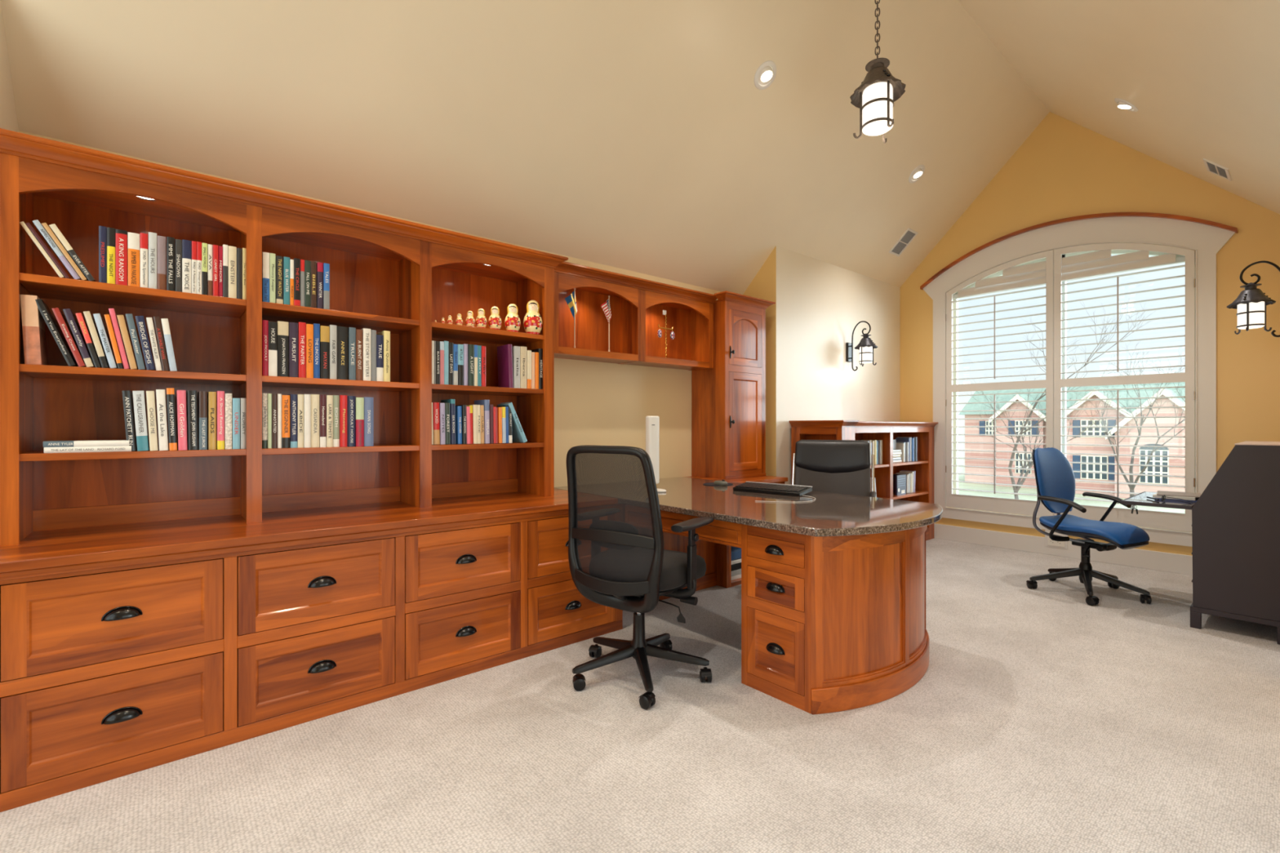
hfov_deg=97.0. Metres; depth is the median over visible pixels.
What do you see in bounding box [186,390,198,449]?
book
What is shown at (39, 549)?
countertop
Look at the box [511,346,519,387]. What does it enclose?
book
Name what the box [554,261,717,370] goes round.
display cabinet
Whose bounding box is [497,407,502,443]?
book
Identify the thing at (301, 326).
book
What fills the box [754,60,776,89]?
recessed light
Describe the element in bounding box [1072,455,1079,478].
shutter
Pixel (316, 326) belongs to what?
book
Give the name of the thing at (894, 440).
storage box
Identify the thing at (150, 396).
book
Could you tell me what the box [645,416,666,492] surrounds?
desk lamp
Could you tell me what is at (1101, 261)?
window shutter
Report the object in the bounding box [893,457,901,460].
book
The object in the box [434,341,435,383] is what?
book
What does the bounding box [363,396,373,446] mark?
book
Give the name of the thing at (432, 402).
book
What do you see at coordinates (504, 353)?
book
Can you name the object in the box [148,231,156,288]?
book
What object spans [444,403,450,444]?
book
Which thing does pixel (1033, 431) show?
shutter
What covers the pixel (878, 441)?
book
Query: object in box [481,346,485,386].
book
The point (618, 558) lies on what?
office chair
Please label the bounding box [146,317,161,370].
book
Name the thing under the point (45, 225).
book
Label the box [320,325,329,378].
book
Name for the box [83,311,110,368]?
book
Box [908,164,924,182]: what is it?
recessed light
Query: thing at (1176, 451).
brick house
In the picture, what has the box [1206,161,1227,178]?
grille
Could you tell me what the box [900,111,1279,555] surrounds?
wall
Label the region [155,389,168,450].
book
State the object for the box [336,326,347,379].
book
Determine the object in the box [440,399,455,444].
book
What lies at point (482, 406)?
book
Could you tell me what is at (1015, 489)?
bare tree
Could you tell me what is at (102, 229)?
book
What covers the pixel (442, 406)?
book
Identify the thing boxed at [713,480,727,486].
computer mouse
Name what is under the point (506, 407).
book
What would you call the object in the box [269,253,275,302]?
book
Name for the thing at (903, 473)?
book
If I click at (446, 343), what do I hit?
book
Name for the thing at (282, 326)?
book
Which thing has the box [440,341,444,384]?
book
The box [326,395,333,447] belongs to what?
book
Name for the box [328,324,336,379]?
book
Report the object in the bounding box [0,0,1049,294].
ceiling
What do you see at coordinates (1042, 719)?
floor
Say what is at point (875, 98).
hanging lantern
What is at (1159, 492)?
magazine
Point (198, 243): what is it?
book
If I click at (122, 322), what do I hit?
book
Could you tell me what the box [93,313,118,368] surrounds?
book
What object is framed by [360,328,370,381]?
book
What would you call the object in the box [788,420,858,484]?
bookcase
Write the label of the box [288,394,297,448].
book
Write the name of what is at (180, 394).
book
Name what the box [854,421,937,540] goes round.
bookcase
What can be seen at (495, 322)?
doll
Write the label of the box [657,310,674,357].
stand
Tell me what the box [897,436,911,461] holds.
book
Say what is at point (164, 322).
book
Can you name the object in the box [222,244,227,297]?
book
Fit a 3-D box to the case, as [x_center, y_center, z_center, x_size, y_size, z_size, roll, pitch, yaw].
[0.714,0.981,4.485,0.320,0.082,0.270,0,0,-40]
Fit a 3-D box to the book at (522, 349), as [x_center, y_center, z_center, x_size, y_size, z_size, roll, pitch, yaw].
[-0.725,-0.344,3.359,0.042,0.244,0.151,0,0,-40]
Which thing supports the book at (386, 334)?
on the bookcase at (398, 277)
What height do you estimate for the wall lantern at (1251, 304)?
0.486 m
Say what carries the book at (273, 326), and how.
on the bookcase at (398, 277)
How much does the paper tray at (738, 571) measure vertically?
0.040 m
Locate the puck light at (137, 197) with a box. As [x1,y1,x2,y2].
[133,195,156,200]
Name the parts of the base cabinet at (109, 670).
drawer, drawer, cup handle, cup handle, cove molding, drawer, drawer, cup handle, cup handle, drawer, drawer, cup handle, cup handle, drawer, drawer, cup handle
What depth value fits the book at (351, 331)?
2.71 m
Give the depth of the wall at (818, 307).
5.35 m
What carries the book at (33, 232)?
on the bookcase at (398, 277)
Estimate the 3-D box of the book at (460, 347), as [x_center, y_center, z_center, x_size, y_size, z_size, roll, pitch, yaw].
[-1.016,-0.333,3.119,0.030,0.222,0.154,0,0,-40]
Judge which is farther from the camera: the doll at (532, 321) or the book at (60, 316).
the doll at (532, 321)
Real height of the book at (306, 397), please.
0.244 m
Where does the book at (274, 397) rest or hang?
on the bookcase at (398, 277)
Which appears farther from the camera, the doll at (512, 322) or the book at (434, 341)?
the doll at (512, 322)
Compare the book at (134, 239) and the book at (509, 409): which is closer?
the book at (134, 239)
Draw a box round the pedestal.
[741,524,928,715]
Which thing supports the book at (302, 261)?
on the bookcase at (398, 277)
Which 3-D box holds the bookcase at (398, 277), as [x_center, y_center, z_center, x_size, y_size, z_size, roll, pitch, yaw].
[-1.454,-0.299,2.829,2.306,1.435,0.442,0,0,-40]
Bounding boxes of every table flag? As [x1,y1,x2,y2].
[564,288,577,347]
[600,295,611,351]
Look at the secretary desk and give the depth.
3.23 m
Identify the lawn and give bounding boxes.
[958,455,1185,513]
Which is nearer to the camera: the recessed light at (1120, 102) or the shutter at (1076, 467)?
the recessed light at (1120, 102)
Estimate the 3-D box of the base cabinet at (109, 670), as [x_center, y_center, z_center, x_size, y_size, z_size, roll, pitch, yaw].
[-1.296,0.826,2.808,2.525,0.748,0.748,0,0,-40]
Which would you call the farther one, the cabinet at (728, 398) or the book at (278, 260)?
the cabinet at (728, 398)
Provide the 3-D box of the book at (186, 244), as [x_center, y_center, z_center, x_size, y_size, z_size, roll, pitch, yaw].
[-1.900,-0.654,2.370,0.029,0.217,0.153,0,0,-40]
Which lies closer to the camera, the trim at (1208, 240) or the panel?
the panel
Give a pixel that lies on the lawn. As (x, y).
(961, 461)
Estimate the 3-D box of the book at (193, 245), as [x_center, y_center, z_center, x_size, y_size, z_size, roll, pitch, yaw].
[-1.882,-0.654,2.386,0.016,0.217,0.154,0,0,-40]
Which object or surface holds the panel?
on the floor
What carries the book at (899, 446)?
on the bookcase at (886, 432)
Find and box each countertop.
[0,488,568,573]
[683,475,787,483]
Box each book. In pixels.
[19,221,64,277]
[20,294,47,364]
[26,222,69,278]
[32,219,80,279]
[35,298,78,366]
[41,222,87,280]
[43,440,128,447]
[44,445,131,453]
[48,223,95,281]
[52,307,86,367]
[62,308,94,367]
[75,312,102,368]
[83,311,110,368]
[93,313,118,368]
[98,225,106,283]
[104,314,124,368]
[106,226,115,284]
[108,308,130,368]
[115,229,128,285]
[116,315,137,369]
[122,390,137,451]
[125,313,145,369]
[128,231,140,287]
[132,391,149,451]
[135,315,155,370]
[140,232,148,288]
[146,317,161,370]
[146,391,158,450]
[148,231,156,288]
[153,316,168,371]
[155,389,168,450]
[157,235,165,289]
[160,318,177,371]
[166,236,174,291]
[166,387,177,450]
[174,239,182,292]
[176,390,186,450]
[182,239,191,293]
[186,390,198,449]
[191,240,196,293]
[196,241,201,294]
[197,391,207,449]
[201,242,207,294]
[207,244,212,295]
[207,391,216,449]
[212,244,217,296]
[216,391,224,449]
[217,245,222,297]
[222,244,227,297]
[224,393,231,448]
[227,245,236,298]
[231,398,239,448]
[236,248,242,298]
[240,398,245,448]
[242,248,245,299]
[262,252,269,302]
[262,320,268,376]
[262,393,267,448]
[267,393,271,448]
[268,321,277,376]
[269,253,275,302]
[271,394,277,448]
[275,255,283,303]
[276,320,288,377]
[277,393,281,448]
[281,395,289,448]
[283,256,289,304]
[288,322,297,377]
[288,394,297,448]
[289,259,293,305]
[293,257,300,306]
[297,322,306,377]
[297,394,303,448]
[300,259,304,306]
[303,394,310,447]
[304,260,311,306]
[306,324,313,377]
[310,394,319,447]
[311,261,316,307]
[312,323,319,378]
[316,262,323,308]
[319,395,326,447]
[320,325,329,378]
[323,262,329,309]
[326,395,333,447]
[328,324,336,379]
[333,395,339,447]
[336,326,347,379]
[339,395,346,447]
[346,395,355,446]
[347,327,355,380]
[355,328,362,380]
[355,397,364,446]
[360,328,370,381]
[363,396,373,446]
[370,329,376,381]
[376,330,390,382]
[376,334,383,381]
[431,340,434,383]
[431,402,433,444]
[432,402,439,444]
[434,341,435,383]
[435,341,439,384]
[439,403,445,444]
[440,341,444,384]
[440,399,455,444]
[444,341,448,384]
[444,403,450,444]
[448,342,453,384]
[453,344,457,385]
[455,404,466,444]
[455,405,462,444]
[457,344,463,385]
[462,343,467,385]
[466,404,477,444]
[466,405,472,444]
[466,406,470,444]
[467,344,474,386]
[474,344,477,386]
[474,400,489,443]
[476,404,480,444]
[477,345,481,386]
[480,404,484,443]
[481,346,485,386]
[489,404,493,443]
[493,406,496,443]
[495,407,498,443]
[497,344,513,387]
[497,402,527,442]
[497,405,512,443]
[497,406,508,443]
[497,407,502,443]
[502,406,506,443]
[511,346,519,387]
[520,346,526,388]
[526,350,531,388]
[531,348,542,389]
[531,351,534,388]
[534,351,538,389]
[863,440,871,465]
[867,440,876,464]
[870,477,875,492]
[871,440,874,454]
[876,440,881,464]
[893,449,901,452]
[893,452,902,455]
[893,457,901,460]
[893,459,902,462]
[893,474,906,493]
[894,473,908,493]
[895,437,910,461]
[895,474,905,495]
[896,442,905,462]
[896,443,904,462]
[896,472,910,493]
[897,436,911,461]
[897,441,908,462]
[899,471,913,492]
[901,470,915,492]
[902,472,912,493]
[904,436,915,461]
[911,438,913,461]
[912,436,917,460]
[915,437,916,461]
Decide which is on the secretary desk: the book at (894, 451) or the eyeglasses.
the eyeglasses
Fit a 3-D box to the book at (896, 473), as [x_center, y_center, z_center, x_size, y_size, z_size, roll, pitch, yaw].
[2.747,0.587,5.910,0.039,0.201,0.140,0,0,-40]
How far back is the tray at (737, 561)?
4.33 m
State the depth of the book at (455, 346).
3.04 m
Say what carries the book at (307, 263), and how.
on the bookcase at (398, 277)
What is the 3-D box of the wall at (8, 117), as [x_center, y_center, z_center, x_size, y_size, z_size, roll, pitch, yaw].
[-2.825,-0.194,1.763,1.160,2.787,0.380,0,0,-40]
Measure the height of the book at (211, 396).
0.242 m
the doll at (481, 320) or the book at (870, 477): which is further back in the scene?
the book at (870, 477)
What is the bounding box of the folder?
[1155,497,1197,502]
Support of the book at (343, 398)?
on the bookcase at (398, 277)
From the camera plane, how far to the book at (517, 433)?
3.30 m
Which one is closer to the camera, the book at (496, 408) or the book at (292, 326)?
the book at (292, 326)
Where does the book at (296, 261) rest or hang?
on the bookcase at (398, 277)
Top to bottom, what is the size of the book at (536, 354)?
0.218 m
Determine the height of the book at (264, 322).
0.245 m
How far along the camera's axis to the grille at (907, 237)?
5.75 m
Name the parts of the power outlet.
plate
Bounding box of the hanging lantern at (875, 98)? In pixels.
[849,0,906,142]
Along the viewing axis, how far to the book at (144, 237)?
2.23 m
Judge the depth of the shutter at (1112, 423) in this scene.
46.29 m
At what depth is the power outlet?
5.25 m
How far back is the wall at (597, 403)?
4.25 m
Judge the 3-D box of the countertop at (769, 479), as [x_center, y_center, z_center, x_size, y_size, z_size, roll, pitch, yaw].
[0.782,0.434,4.669,0.638,0.033,0.593,0,0,-40]
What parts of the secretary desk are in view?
writing lid, panel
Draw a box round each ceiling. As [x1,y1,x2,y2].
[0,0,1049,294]
[958,0,1279,213]
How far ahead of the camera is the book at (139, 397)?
2.22 m
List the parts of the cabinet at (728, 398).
latch knob, latch knob, crown molding, door, door, molding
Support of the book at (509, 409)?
on the bookcase at (398, 277)
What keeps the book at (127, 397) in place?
on the bookcase at (398, 277)
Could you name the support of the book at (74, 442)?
on the book at (117, 448)
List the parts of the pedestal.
cup handle, frame, drawer, cup handle, drawer, cup handle, drawer, curved frame, plinth molding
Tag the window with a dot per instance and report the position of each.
(1179, 259)
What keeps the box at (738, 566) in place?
on the paper tray at (738, 571)
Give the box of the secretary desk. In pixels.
[1120,440,1279,644]
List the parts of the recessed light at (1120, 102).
bulb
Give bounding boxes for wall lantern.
[845,320,877,371]
[1226,260,1279,337]
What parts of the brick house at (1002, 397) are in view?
rake trim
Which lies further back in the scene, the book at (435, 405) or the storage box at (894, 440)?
the storage box at (894, 440)
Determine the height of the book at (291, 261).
0.205 m
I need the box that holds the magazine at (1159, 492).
[1156,490,1200,497]
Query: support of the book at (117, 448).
on the bookcase at (398, 277)
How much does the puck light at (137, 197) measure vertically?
0.007 m
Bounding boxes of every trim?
[920,212,1237,289]
[923,216,1235,546]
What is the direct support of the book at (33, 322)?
on the bookcase at (398, 277)
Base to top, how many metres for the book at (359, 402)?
0.237 m
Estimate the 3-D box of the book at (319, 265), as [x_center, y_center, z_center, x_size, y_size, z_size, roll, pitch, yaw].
[-1.530,-0.654,2.681,0.024,0.213,0.151,0,0,-40]
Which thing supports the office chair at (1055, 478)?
on the floor
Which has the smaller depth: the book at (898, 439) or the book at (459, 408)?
the book at (459, 408)
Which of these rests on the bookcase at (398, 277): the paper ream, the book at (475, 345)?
the book at (475, 345)
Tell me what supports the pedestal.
on the floor
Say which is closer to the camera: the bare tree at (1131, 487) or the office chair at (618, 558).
the office chair at (618, 558)
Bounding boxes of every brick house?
[959,387,1045,488]
[1066,382,1185,498]
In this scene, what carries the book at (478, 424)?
on the bookcase at (398, 277)
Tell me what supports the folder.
on the secretary desk
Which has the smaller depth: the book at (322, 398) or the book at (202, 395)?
the book at (202, 395)
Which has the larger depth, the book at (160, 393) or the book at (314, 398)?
the book at (314, 398)
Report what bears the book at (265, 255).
on the bookcase at (398, 277)
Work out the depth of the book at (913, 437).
5.97 m
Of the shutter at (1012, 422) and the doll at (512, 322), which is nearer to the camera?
the doll at (512, 322)
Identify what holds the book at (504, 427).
on the bookcase at (398, 277)
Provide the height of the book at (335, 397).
0.244 m
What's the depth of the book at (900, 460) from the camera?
5.66 m
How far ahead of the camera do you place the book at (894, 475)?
5.87 m
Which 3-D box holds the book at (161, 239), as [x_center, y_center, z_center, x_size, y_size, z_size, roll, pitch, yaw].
[-1.959,-0.653,2.318,0.026,0.216,0.147,0,0,-40]
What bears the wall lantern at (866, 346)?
attached to the wall at (818, 307)
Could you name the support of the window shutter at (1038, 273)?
attached to the window
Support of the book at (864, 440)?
on the bookcase at (886, 432)
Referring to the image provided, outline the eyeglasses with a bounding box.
[1161,494,1192,503]
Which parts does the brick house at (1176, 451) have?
rake trim, rake trim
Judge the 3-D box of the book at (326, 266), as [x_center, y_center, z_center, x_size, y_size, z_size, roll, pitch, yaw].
[-1.502,-0.654,2.688,0.024,0.213,0.137,0,0,-40]
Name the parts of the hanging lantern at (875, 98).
chain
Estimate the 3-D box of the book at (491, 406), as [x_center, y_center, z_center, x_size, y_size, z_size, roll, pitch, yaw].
[-0.875,-0.014,3.224,0.016,0.218,0.142,-1,1,-40]
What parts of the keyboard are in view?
silver trim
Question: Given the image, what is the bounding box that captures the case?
[731,546,741,560]
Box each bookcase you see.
[0,128,568,546]
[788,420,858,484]
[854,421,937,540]
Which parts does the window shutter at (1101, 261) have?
tilt rod, tilt rod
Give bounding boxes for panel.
[658,532,716,599]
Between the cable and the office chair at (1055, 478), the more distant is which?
the office chair at (1055, 478)
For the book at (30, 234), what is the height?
0.186 m
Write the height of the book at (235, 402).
0.218 m
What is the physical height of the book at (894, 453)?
0.027 m
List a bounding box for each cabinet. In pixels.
[0,509,622,812]
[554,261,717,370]
[691,290,775,479]
[715,481,784,588]
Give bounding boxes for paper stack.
[1152,493,1201,500]
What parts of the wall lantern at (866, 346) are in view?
scroll arm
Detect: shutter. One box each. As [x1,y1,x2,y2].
[945,249,1053,516]
[979,421,985,435]
[1008,420,1014,434]
[1031,420,1038,436]
[1053,243,1195,532]
[1072,420,1079,437]
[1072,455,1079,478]
[1107,419,1115,437]
[1108,456,1115,480]
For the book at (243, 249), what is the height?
0.223 m
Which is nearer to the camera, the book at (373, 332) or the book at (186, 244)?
the book at (186, 244)
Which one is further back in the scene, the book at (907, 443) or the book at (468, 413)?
the book at (907, 443)
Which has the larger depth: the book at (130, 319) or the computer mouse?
the computer mouse
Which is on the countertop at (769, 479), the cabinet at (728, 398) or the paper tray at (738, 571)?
the cabinet at (728, 398)
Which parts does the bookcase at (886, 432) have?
shelf, crown molding, shelf, shelf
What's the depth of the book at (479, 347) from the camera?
3.13 m
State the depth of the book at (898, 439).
5.88 m
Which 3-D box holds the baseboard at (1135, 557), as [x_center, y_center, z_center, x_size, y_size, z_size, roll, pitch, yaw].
[3.869,1.121,5.253,0.018,0.157,2.894,0,0,-40]
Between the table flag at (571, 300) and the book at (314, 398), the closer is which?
the book at (314, 398)
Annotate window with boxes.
[952,249,1185,493]
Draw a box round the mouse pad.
[702,482,733,485]
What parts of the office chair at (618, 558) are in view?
arm, arm, panel, frame, arm, arm, height lever, arm, tension knob, arm post, seat, armrest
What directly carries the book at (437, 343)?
on the bookcase at (398, 277)
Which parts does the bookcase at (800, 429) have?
crown molding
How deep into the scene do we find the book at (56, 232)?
2.10 m
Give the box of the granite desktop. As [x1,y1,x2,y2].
[554,476,942,548]
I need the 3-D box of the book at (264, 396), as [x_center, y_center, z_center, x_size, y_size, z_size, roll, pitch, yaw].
[-1.693,-0.025,2.541,0.019,0.243,0.145,0,0,-40]
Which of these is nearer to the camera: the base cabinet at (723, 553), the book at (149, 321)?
the book at (149, 321)
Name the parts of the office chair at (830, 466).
chrome frame, backrest, chrome frame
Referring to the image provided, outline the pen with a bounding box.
[1146,496,1159,500]
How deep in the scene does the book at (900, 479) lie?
5.68 m
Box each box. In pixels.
[731,562,741,570]
[893,439,896,449]
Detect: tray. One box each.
[731,558,741,564]
[731,568,741,576]
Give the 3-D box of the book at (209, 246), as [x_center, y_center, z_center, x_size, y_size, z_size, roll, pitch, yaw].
[-1.838,-0.653,2.414,0.016,0.215,0.138,0,0,-40]
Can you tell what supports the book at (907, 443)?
on the bookcase at (886, 432)
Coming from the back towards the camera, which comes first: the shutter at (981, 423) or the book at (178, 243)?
the shutter at (981, 423)
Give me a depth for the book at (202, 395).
2.35 m
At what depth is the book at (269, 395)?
2.49 m
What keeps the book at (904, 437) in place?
on the bookcase at (886, 432)
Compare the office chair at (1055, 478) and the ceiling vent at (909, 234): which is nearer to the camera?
the office chair at (1055, 478)
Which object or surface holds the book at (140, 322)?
on the bookcase at (398, 277)
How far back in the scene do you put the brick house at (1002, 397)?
54.78 m
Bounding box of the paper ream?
[731,573,741,580]
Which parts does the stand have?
post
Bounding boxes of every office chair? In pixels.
[566,444,713,709]
[791,440,876,497]
[1026,447,1151,605]
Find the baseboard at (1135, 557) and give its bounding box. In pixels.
[933,523,1192,575]
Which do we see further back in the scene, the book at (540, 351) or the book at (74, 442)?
the book at (540, 351)
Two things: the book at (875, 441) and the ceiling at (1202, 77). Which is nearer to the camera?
the ceiling at (1202, 77)
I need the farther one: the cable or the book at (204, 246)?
the cable
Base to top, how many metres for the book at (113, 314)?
0.232 m
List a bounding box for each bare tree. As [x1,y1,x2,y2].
[968,300,1151,499]
[1080,343,1185,509]
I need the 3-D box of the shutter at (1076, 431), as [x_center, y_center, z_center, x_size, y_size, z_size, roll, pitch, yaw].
[37.080,0.175,48.094,0.068,1.450,0.500,0,0,-40]
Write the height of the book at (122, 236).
0.214 m
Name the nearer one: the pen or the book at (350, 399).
the book at (350, 399)
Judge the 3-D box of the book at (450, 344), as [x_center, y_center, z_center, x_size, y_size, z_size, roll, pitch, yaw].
[-1.052,-0.336,3.077,0.025,0.227,0.137,0,0,-40]
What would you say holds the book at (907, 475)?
on the bookcase at (886, 432)
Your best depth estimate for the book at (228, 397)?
2.40 m
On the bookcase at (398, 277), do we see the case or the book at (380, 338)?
the book at (380, 338)
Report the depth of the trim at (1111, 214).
5.07 m
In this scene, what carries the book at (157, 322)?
on the bookcase at (398, 277)
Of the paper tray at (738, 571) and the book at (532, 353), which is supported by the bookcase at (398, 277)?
the book at (532, 353)
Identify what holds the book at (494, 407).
on the bookcase at (398, 277)
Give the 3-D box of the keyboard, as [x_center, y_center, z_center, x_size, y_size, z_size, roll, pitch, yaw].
[0.833,0.393,3.584,0.470,0.050,0.171,0,0,43]
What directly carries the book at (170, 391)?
on the bookcase at (398, 277)
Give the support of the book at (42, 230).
on the bookcase at (398, 277)
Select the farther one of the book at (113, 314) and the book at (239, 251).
the book at (239, 251)
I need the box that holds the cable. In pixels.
[755,495,815,502]
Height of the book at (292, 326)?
0.247 m
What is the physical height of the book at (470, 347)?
0.226 m
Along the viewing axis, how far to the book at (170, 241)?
2.28 m
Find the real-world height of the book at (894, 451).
0.024 m
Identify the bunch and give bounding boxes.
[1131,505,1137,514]
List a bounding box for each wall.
[0,0,18,132]
[18,130,720,487]
[742,245,900,484]
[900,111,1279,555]
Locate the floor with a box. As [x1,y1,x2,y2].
[0,537,1279,852]
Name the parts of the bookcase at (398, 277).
shelf, shelf, shelf, crown molding, shelf, shelf, shelf, shelf, shelf, shelf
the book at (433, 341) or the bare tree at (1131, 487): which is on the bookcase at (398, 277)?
the book at (433, 341)
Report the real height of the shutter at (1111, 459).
1.950 m
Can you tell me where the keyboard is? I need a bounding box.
[733,481,812,496]
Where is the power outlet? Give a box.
[1044,529,1068,549]
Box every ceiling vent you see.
[888,227,918,256]
[1202,158,1231,181]
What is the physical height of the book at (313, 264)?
0.213 m
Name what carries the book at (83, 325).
on the bookcase at (398, 277)
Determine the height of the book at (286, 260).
0.213 m
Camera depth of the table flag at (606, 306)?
4.00 m
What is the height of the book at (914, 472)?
0.221 m
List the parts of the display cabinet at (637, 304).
crown molding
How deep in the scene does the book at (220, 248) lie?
2.38 m
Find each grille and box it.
[891,231,915,253]
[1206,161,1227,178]
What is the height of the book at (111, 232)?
0.216 m
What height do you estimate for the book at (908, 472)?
0.216 m
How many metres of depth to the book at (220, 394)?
2.38 m
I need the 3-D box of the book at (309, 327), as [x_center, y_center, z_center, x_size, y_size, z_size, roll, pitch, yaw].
[-1.558,-0.346,2.648,0.028,0.247,0.143,0,0,-40]
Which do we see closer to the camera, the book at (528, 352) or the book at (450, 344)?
the book at (450, 344)
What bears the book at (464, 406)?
on the bookcase at (398, 277)
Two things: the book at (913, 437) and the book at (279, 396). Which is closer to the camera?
the book at (279, 396)
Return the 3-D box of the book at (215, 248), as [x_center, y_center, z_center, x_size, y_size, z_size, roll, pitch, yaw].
[-1.821,-0.653,2.422,0.017,0.215,0.140,0,0,-40]
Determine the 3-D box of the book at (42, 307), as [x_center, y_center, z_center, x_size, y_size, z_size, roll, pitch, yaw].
[-2.189,-0.342,2.128,0.107,0.240,0.156,0,0,-40]
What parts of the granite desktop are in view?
pencil drawer, desk apron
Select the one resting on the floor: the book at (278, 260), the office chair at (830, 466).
the office chair at (830, 466)
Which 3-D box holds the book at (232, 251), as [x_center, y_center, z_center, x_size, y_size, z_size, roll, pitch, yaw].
[-1.780,-0.656,2.463,0.028,0.222,0.144,0,0,-40]
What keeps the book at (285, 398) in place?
on the bookcase at (398, 277)
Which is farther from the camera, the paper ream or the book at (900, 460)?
the book at (900, 460)
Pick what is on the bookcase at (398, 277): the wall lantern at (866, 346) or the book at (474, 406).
the book at (474, 406)
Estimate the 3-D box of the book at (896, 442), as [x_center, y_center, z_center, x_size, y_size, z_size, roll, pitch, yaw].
[2.665,0.261,5.843,0.027,0.200,0.140,0,0,-40]
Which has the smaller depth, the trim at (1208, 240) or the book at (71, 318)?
the book at (71, 318)
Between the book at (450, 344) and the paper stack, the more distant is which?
the paper stack
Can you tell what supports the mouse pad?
on the granite desktop
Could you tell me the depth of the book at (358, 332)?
2.73 m
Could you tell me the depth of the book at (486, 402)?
3.16 m
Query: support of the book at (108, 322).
on the bookcase at (398, 277)
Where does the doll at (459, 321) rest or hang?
on the bookcase at (398, 277)
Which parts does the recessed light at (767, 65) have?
bulb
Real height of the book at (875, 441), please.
0.232 m
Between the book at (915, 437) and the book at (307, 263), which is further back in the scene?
the book at (915, 437)
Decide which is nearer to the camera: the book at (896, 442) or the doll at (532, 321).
the doll at (532, 321)
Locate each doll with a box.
[447,315,453,324]
[455,313,462,325]
[465,311,475,326]
[475,308,486,328]
[488,306,502,329]
[504,303,520,332]
[523,300,542,334]
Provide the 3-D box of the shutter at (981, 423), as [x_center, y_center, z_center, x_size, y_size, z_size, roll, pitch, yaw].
[33.838,0.175,55.959,0.068,1.450,0.500,0,0,-40]
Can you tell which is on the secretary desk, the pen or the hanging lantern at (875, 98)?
the pen
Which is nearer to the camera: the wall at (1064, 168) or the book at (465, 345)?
the book at (465, 345)
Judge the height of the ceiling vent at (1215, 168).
0.124 m
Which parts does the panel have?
skirting, panel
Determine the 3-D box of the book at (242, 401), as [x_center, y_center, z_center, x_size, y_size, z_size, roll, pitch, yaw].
[-1.753,-0.013,2.492,0.020,0.219,0.146,0,0,-40]
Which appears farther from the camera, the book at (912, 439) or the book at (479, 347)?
the book at (912, 439)
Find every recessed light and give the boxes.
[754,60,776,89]
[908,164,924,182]
[1114,97,1138,111]
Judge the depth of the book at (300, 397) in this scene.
2.57 m
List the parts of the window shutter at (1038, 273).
tilt rod, tilt rod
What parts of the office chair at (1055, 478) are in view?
backrest, arm, arm post, arm, armrest, height lever, arm, seat, arm, armrest, arm post, arm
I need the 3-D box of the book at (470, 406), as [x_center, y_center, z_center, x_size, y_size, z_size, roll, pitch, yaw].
[-0.972,-0.010,3.157,0.017,0.210,0.152,-1,1,-40]
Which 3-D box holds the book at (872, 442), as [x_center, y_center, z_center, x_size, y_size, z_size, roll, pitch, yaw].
[2.170,0.249,5.413,0.029,0.225,0.140,0,0,-40]
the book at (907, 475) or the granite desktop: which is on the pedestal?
the granite desktop
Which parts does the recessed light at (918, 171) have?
bulb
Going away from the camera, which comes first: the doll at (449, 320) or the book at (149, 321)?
the book at (149, 321)
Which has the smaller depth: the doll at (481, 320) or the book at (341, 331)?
the book at (341, 331)
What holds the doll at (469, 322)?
on the bookcase at (398, 277)

